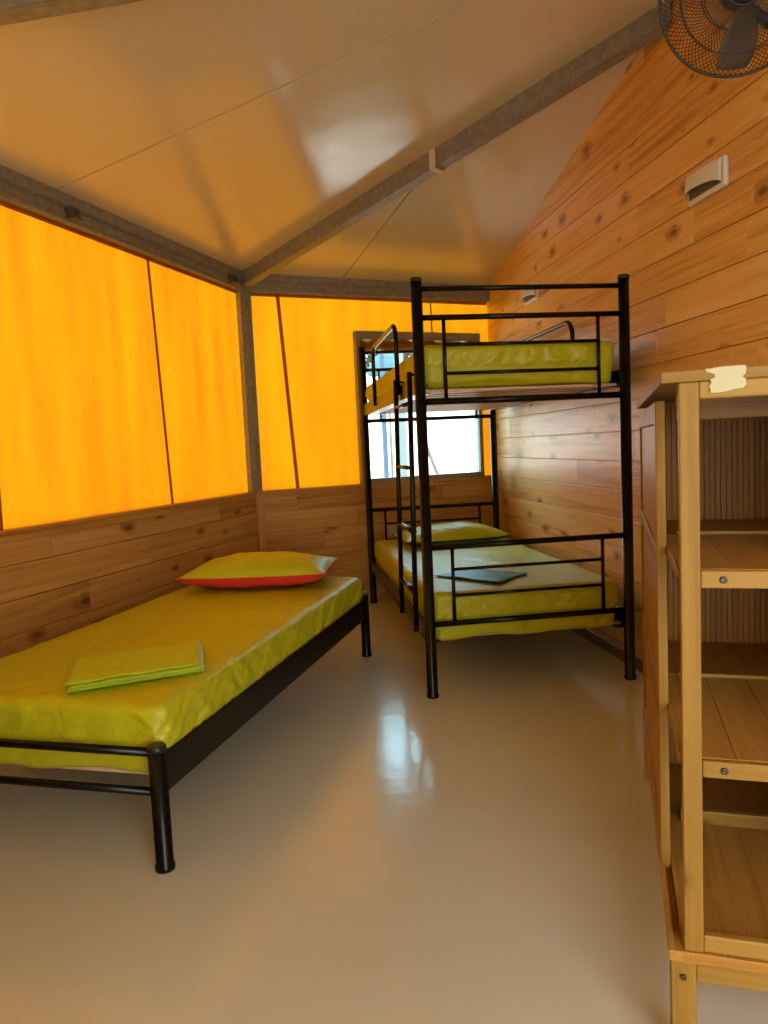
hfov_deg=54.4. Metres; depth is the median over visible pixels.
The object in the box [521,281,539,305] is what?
wall light
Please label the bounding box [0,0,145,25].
trim
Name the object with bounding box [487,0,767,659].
wall
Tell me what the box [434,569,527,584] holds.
sheet
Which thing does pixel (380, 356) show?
porch post
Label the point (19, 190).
ceiling beam
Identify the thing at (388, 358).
parasol
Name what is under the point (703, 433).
shelving unit
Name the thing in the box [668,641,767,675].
shelf
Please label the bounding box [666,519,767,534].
shelf
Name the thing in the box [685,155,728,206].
wall light
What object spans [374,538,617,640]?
mattress
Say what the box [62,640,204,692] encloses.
sheet
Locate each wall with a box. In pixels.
[0,201,258,657]
[251,293,492,594]
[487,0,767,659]
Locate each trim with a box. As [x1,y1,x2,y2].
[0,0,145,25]
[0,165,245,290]
[0,492,256,543]
[236,290,262,491]
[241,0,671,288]
[246,274,488,302]
[256,498,391,600]
[257,475,491,497]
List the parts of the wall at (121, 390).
panel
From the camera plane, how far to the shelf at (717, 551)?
1.44 m
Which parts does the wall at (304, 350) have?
panel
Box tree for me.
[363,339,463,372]
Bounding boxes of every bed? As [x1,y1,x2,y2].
[0,591,371,873]
[358,274,636,698]
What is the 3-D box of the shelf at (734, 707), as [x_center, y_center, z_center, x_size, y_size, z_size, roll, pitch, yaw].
[0.768,0.411,1.482,0.359,0.016,0.464,-1,5,17]
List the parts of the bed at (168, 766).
rail, rail, post, rail, post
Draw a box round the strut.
[428,446,438,473]
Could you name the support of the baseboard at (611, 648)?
attached to the wall at (698, 280)
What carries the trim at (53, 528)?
attached to the wall at (121, 390)
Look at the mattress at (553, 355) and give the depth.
3.36 m
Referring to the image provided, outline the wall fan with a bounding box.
[658,0,767,77]
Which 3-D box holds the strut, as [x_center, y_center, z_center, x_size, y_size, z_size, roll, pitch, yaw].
[0.673,-0.359,9.115,0.580,1.574,0.042,-5,6,-24]
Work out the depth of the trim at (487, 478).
5.43 m
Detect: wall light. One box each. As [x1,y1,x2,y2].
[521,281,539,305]
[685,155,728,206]
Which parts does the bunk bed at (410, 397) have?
post, rail, guard rail, rail, rail, ladder rail, rail, ladder rail, post, rail, rail, cross rail, post, rail, cross rail, rail, cross rail, rail, rail, cross rail, cross rail, rail, guard rail, rail, rail, post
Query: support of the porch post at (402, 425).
on the ground
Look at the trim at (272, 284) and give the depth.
5.32 m
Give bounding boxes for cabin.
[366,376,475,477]
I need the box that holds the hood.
[521,282,535,301]
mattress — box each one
[0,577,362,772]
[365,341,613,401]
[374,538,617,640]
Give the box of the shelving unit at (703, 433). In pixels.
[637,364,767,1023]
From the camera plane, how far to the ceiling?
3.17 m
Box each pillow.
[176,551,337,588]
[392,522,511,544]
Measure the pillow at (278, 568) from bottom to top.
0.159 m
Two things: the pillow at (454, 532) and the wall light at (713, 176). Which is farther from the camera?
the pillow at (454, 532)
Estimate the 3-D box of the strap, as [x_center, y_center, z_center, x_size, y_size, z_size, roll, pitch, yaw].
[0.271,-1.817,3.871,0.036,0.106,0.096,2,7,42]
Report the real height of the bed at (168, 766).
0.358 m
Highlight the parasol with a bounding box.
[367,354,393,476]
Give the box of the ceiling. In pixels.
[0,0,663,284]
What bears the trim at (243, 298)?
attached to the wall at (121, 390)
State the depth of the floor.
2.06 m
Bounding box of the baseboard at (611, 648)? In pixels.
[570,628,642,673]
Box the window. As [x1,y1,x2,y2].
[353,331,484,483]
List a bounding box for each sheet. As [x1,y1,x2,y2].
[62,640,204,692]
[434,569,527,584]
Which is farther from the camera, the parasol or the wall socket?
the parasol
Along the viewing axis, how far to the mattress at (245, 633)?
2.54 m
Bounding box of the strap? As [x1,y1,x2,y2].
[429,148,444,173]
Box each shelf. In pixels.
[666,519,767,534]
[666,534,767,569]
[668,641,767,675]
[668,675,767,762]
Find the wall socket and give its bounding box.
[387,526,396,538]
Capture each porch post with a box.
[378,350,388,476]
[393,353,407,475]
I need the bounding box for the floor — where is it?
[0,598,767,1023]
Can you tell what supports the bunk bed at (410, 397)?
on the floor
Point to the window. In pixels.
(430, 338)
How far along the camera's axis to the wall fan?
2.03 m
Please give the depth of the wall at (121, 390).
3.68 m
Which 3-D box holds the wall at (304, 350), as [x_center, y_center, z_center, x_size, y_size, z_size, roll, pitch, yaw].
[0.004,-0.006,5.596,2.008,3.320,0.048,-5,6,-24]

